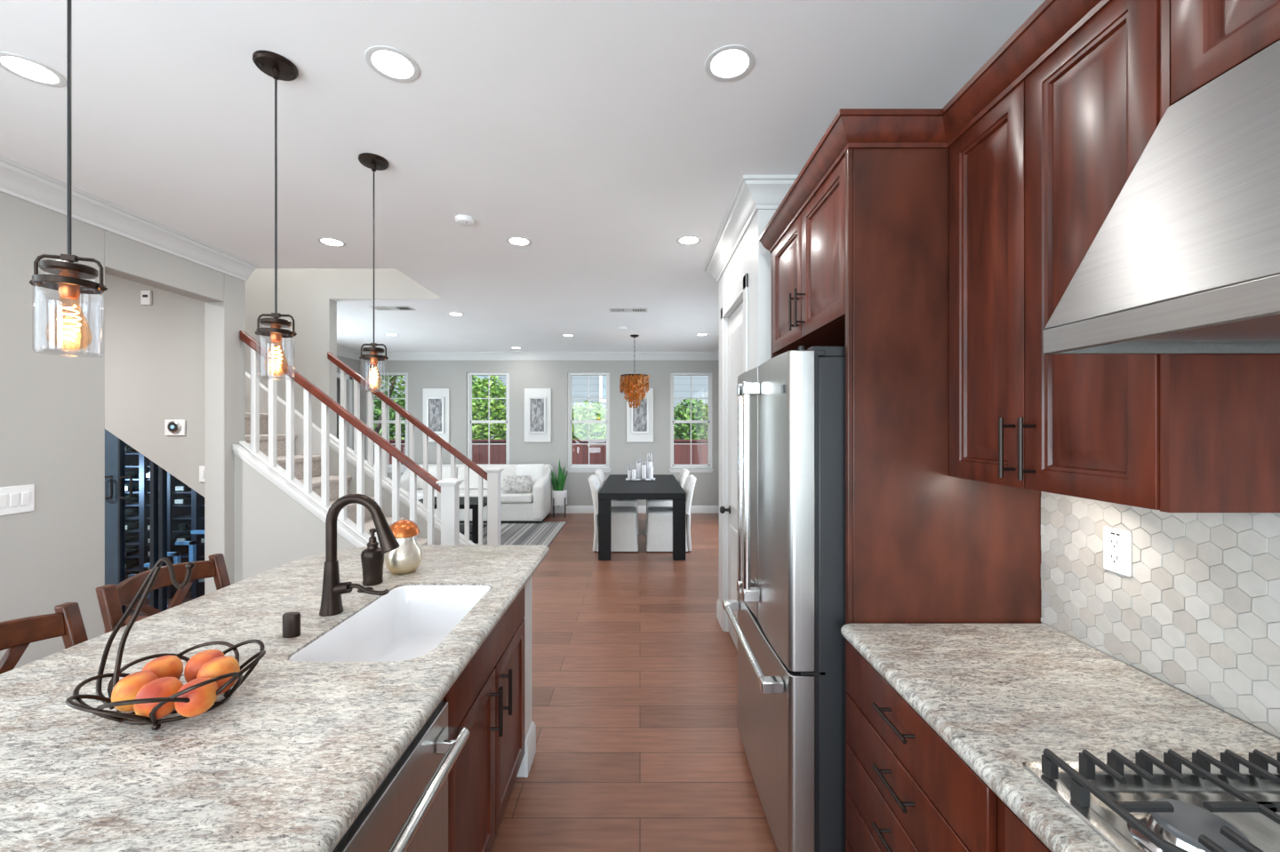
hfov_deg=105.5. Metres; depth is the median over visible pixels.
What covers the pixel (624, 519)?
dining chair
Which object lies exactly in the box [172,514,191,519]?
shelf
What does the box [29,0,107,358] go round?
pendant light
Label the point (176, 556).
frame
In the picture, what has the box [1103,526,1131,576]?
wall outlet
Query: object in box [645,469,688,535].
dining chair
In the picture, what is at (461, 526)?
shelf
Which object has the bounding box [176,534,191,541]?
wine bottle
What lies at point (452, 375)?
wall
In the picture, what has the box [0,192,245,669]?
wall
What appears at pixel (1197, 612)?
backsplash
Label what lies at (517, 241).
recessed light
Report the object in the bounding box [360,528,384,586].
soap dispenser
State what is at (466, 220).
smoke detector
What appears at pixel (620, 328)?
smoke detector
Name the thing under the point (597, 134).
ceiling
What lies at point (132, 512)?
wine bottle
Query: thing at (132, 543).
shelf
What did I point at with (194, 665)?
peach
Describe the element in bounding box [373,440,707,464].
fence
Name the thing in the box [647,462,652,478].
candle
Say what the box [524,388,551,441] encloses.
framed print
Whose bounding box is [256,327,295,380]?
glass jar
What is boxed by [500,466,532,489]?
cushion
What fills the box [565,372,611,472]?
window
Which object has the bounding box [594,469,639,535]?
dining chair
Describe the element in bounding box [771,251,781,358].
panel
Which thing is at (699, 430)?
shrub
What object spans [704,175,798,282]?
trim
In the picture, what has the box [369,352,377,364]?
socket
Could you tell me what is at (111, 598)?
bar stool
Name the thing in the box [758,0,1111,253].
crown molding
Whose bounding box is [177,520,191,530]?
wine bottle
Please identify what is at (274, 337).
socket
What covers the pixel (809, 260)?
upper cabinet
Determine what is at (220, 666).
peach
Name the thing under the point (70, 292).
socket
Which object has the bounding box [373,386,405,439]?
shrub
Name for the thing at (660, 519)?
dining chair
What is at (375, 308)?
ceiling vent
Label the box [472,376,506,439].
shrub
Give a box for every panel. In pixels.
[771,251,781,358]
[845,147,1041,851]
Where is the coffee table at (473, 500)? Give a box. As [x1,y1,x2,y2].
[418,496,487,543]
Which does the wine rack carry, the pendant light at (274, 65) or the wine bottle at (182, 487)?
the wine bottle at (182, 487)
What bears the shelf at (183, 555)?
attached to the wine rack
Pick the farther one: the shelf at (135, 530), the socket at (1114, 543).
the shelf at (135, 530)
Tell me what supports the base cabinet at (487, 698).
on the floor
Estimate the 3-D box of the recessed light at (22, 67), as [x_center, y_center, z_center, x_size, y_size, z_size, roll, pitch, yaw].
[-2.207,-1.288,1.763,0.176,0.003,0.176,0,0,0]
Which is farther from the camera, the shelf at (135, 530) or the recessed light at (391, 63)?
the shelf at (135, 530)
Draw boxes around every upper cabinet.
[772,154,845,353]
[949,0,1279,512]
[1170,0,1279,103]
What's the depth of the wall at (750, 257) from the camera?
2.80 m
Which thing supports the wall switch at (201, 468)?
attached to the wall at (155, 354)
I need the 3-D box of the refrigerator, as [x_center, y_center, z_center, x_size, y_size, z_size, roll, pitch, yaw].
[0.827,0.634,1.998,0.846,1.792,0.853,0,0,0]
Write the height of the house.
6.900 m
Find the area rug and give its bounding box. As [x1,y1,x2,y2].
[459,521,566,546]
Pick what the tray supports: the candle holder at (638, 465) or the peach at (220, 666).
the candle holder at (638, 465)
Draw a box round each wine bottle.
[125,444,138,453]
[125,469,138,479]
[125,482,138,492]
[125,495,138,504]
[125,507,138,518]
[125,520,138,530]
[125,532,138,543]
[125,545,138,556]
[125,558,138,569]
[125,571,138,579]
[175,483,191,492]
[175,495,191,504]
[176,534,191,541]
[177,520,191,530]
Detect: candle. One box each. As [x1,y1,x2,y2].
[627,471,631,478]
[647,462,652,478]
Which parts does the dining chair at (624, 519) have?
backrest, seat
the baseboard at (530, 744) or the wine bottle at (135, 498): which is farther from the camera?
the wine bottle at (135, 498)
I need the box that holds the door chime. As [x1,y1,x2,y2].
[140,290,151,305]
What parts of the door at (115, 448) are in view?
handle, handle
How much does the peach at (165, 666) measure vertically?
0.073 m
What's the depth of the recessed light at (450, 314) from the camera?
5.60 m
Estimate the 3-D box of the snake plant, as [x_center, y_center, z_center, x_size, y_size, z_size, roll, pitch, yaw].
[-1.373,1.045,8.217,0.279,0.970,0.307,0,0,-21]
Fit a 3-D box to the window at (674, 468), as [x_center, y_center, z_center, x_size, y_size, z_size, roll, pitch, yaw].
[0.903,-0.065,8.610,0.797,1.760,0.160,0,0,0]
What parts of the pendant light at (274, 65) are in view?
lid, cord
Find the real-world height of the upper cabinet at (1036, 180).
1.050 m
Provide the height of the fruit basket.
0.329 m
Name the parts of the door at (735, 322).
handle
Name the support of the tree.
on the ground
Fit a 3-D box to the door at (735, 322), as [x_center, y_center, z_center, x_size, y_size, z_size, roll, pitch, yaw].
[0.627,0.361,3.270,0.095,2.313,0.690,0,0,0]
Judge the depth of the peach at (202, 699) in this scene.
0.99 m
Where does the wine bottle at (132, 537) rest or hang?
on the wine rack
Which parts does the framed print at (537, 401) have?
frame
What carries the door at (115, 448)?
in the wall at (155, 354)
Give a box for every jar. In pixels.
[32,272,103,358]
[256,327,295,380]
[360,353,386,391]
[384,520,422,575]
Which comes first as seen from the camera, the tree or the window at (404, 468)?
the window at (404, 468)
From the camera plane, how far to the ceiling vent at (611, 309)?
5.39 m
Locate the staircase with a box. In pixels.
[232,330,503,583]
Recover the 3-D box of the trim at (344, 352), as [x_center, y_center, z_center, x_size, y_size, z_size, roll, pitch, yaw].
[-1.765,-1.222,6.275,6.370,0.135,4.570,0,0,0]
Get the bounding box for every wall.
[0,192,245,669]
[104,273,204,496]
[245,268,441,438]
[336,355,358,450]
[336,360,719,505]
[516,576,532,777]
[719,209,775,631]
[1041,622,1279,739]
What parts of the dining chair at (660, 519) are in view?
seat, backrest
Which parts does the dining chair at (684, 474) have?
seat, backrest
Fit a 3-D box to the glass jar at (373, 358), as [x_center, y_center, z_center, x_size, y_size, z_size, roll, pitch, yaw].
[-1.293,-0.262,2.365,0.109,0.190,0.109,0,0,-4]
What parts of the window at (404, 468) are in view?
sill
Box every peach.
[111,671,158,712]
[133,677,183,719]
[141,656,183,679]
[174,677,217,717]
[184,649,224,682]
[196,656,239,695]
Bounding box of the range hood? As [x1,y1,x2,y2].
[1043,40,1279,354]
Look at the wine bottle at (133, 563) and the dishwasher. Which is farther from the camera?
the wine bottle at (133, 563)
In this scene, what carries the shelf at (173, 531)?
attached to the wine rack
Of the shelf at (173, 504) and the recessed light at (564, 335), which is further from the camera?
the recessed light at (564, 335)
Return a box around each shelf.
[125,464,138,467]
[125,477,138,480]
[125,503,138,506]
[125,515,138,519]
[125,528,138,532]
[125,540,138,545]
[125,553,138,558]
[125,566,138,571]
[172,490,191,493]
[172,503,191,506]
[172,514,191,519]
[172,529,191,532]
[172,552,189,558]
[459,524,487,534]
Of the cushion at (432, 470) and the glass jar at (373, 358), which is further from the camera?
the cushion at (432, 470)
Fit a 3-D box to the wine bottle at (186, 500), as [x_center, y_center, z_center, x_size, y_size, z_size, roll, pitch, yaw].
[-4.062,0.662,4.445,0.074,0.074,0.310,0,0,0]
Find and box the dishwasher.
[332,698,469,851]
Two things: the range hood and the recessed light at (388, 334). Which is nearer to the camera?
the range hood
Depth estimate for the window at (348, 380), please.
8.27 m
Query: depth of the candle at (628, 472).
6.82 m
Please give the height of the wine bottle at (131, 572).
0.074 m
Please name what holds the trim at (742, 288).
attached to the wall at (750, 257)
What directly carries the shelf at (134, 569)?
attached to the wine rack
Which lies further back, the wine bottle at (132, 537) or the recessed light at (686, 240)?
the wine bottle at (132, 537)
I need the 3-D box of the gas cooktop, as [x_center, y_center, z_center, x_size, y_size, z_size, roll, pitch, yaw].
[0.956,0.597,0.428,0.532,0.064,0.917,0,0,0]
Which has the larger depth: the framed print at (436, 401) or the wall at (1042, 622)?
the framed print at (436, 401)
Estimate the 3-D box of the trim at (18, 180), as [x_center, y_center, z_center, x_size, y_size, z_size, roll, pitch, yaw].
[-3.100,-1.222,0.345,0.100,0.135,7.090,0,0,0]
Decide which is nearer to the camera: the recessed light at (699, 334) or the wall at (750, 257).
the wall at (750, 257)
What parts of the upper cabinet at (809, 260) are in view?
door, handle, handle, door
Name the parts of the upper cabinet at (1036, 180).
door, handle, handle, door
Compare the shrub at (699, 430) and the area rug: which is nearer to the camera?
the area rug
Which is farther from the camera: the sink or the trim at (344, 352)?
the trim at (344, 352)
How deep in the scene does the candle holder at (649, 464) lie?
6.87 m
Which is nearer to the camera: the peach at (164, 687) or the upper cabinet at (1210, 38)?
the upper cabinet at (1210, 38)
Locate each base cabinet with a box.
[443,586,524,851]
[846,640,1007,851]
[1005,806,1051,851]
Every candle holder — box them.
[627,464,631,479]
[632,469,636,479]
[636,463,640,478]
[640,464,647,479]
[647,453,653,478]
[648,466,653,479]
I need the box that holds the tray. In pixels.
[625,477,655,480]
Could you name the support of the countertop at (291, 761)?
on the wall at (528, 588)
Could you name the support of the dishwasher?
on the floor
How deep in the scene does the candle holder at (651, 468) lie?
6.78 m
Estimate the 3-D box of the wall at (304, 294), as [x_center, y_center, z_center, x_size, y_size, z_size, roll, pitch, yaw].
[-4.050,-0.970,5.000,4.300,5.000,0.120,0,0,0]
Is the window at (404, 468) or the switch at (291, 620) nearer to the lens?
the switch at (291, 620)
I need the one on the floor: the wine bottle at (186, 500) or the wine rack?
the wine rack
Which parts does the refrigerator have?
handle, handle, handle, door, freezer drawer, door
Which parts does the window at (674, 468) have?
sill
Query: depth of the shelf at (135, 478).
4.32 m
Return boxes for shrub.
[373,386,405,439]
[472,376,487,439]
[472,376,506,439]
[572,400,606,439]
[673,397,707,439]
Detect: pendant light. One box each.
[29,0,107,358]
[252,50,298,380]
[358,152,389,391]
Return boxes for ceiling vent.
[369,306,415,310]
[608,308,647,311]
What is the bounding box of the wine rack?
[125,443,204,599]
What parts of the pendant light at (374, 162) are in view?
lid, cord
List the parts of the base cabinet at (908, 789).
drawer, drawer, handle, drawer, handle, handle, drawer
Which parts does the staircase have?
cap rail, handrail, cap rail, handrail, newel post, newel post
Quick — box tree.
[373,376,405,461]
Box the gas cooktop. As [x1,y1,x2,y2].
[1022,748,1279,851]
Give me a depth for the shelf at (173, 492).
4.33 m
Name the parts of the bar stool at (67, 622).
rail, leg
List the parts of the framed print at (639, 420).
frame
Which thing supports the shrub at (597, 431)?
on the ground
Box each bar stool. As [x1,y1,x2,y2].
[0,602,87,674]
[95,553,230,633]
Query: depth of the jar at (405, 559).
2.01 m
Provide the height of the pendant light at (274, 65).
1.124 m
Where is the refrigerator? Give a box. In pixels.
[722,345,845,851]
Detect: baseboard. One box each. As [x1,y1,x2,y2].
[524,721,535,777]
[550,505,719,513]
[716,599,720,626]
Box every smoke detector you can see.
[455,215,474,226]
[618,327,627,330]
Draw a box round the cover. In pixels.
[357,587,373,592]
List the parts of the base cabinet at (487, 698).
door, false drawer, handle, handle, door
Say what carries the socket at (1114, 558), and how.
attached to the wall outlet at (1116, 542)
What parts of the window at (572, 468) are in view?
sill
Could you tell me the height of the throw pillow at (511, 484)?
0.255 m
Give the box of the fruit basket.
[64,557,265,730]
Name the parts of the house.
pane, pane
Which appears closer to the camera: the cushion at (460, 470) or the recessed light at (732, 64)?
the recessed light at (732, 64)
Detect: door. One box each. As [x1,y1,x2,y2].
[104,429,167,614]
[720,302,743,651]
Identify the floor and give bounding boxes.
[104,513,778,851]
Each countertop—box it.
[0,545,549,851]
[840,624,1279,851]
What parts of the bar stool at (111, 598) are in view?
leg, rail, leg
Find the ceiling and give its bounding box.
[0,0,1045,351]
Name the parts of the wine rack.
post, post, post, post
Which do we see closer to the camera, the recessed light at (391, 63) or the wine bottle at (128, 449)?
the recessed light at (391, 63)
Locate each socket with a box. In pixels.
[58,272,79,299]
[270,324,281,342]
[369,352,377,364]
[1108,537,1121,549]
[1108,552,1121,565]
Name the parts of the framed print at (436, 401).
frame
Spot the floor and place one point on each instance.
(640, 748)
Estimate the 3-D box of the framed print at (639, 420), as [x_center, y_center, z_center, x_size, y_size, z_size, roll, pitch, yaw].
[0.000,-0.190,8.528,0.464,0.940,0.061,0,0,0]
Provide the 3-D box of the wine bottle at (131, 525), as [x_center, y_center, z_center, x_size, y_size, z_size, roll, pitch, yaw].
[-4.555,0.892,4.445,0.074,0.074,0.310,0,0,0]
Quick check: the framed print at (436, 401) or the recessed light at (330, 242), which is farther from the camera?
the framed print at (436, 401)
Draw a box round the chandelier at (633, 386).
[619,335,649,408]
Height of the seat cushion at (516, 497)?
0.135 m
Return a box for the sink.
[288,585,490,662]
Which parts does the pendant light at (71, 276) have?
lid, cord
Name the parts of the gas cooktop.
burner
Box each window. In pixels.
[336,372,351,449]
[366,372,407,472]
[466,372,509,464]
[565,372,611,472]
[668,372,714,472]
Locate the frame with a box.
[128,530,204,610]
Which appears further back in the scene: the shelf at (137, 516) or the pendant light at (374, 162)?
the shelf at (137, 516)
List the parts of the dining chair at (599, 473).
backrest, seat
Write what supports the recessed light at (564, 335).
in the ceiling
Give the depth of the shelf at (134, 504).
4.32 m
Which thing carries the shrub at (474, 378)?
on the ground
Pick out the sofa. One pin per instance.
(533, 507)
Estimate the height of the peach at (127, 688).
0.073 m
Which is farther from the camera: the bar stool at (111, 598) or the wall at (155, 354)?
the wall at (155, 354)
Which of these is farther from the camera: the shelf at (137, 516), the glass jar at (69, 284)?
the shelf at (137, 516)
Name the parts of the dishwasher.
handle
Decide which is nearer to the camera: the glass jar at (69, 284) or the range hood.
the range hood
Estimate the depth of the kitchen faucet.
1.59 m
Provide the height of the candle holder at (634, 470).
0.170 m
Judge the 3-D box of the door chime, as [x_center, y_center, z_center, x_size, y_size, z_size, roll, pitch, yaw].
[-3.929,-1.021,3.878,0.074,0.113,0.024,0,0,0]
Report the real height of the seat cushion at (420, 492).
0.135 m
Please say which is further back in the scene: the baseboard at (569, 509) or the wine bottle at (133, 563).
the baseboard at (569, 509)
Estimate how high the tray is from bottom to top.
0.030 m
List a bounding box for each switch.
[0,484,34,516]
[199,465,204,482]
[282,611,300,638]
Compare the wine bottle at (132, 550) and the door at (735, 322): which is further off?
the wine bottle at (132, 550)
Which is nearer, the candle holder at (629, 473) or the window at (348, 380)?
the candle holder at (629, 473)
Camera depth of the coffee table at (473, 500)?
6.29 m
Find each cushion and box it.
[408,489,436,500]
[416,466,457,489]
[456,466,491,489]
[459,489,487,496]
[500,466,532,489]
[500,489,532,503]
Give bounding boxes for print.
[423,388,449,441]
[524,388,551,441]
[626,388,653,441]
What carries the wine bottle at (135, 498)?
on the wine rack
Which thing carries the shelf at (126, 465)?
attached to the wine rack
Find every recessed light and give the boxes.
[0,51,66,87]
[317,237,346,247]
[364,45,419,82]
[384,333,398,335]
[448,312,463,316]
[505,236,531,246]
[561,334,574,336]
[676,235,701,245]
[696,333,708,335]
[704,44,754,81]
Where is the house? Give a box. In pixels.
[371,376,707,439]
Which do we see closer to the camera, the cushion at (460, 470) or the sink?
the sink
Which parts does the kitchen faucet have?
spout, lever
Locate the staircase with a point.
(289, 471)
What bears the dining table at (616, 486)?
on the floor
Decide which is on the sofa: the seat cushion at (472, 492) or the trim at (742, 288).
the seat cushion at (472, 492)
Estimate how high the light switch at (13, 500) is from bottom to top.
0.140 m
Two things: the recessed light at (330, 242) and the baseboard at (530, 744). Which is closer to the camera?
the baseboard at (530, 744)
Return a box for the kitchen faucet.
[319,494,399,616]
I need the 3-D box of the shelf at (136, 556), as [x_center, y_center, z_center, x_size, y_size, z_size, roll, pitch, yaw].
[-4.575,1.166,4.510,0.306,0.012,0.380,0,0,0]
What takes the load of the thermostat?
attached to the wall at (155, 354)
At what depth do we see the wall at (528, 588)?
2.20 m
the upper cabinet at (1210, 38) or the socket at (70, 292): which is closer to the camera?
the upper cabinet at (1210, 38)
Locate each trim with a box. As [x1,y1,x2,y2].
[0,155,257,281]
[336,345,719,360]
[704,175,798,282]
[720,272,748,631]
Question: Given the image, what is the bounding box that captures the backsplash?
[1040,491,1279,738]
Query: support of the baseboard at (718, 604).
attached to the wall at (750, 257)
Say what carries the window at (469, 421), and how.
in the wall at (452, 375)
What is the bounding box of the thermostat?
[164,419,185,436]
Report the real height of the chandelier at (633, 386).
1.041 m
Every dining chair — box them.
[588,474,638,551]
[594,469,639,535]
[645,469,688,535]
[645,474,695,551]
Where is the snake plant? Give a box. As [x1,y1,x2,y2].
[549,459,567,518]
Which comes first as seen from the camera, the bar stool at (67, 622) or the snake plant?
the bar stool at (67, 622)
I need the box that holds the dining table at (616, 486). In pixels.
[598,474,686,560]
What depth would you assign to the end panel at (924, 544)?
1.54 m
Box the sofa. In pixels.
[400,464,552,523]
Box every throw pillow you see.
[502,475,531,493]
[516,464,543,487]
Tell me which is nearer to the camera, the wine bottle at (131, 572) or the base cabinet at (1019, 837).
the base cabinet at (1019, 837)
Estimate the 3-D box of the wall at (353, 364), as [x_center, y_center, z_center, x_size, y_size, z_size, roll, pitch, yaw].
[-5.025,0.120,6.810,0.150,2.820,3.500,0,0,0]
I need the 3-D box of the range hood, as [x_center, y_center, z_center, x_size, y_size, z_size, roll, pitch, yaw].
[0.998,-0.357,0.442,0.520,0.453,0.903,0,0,0]

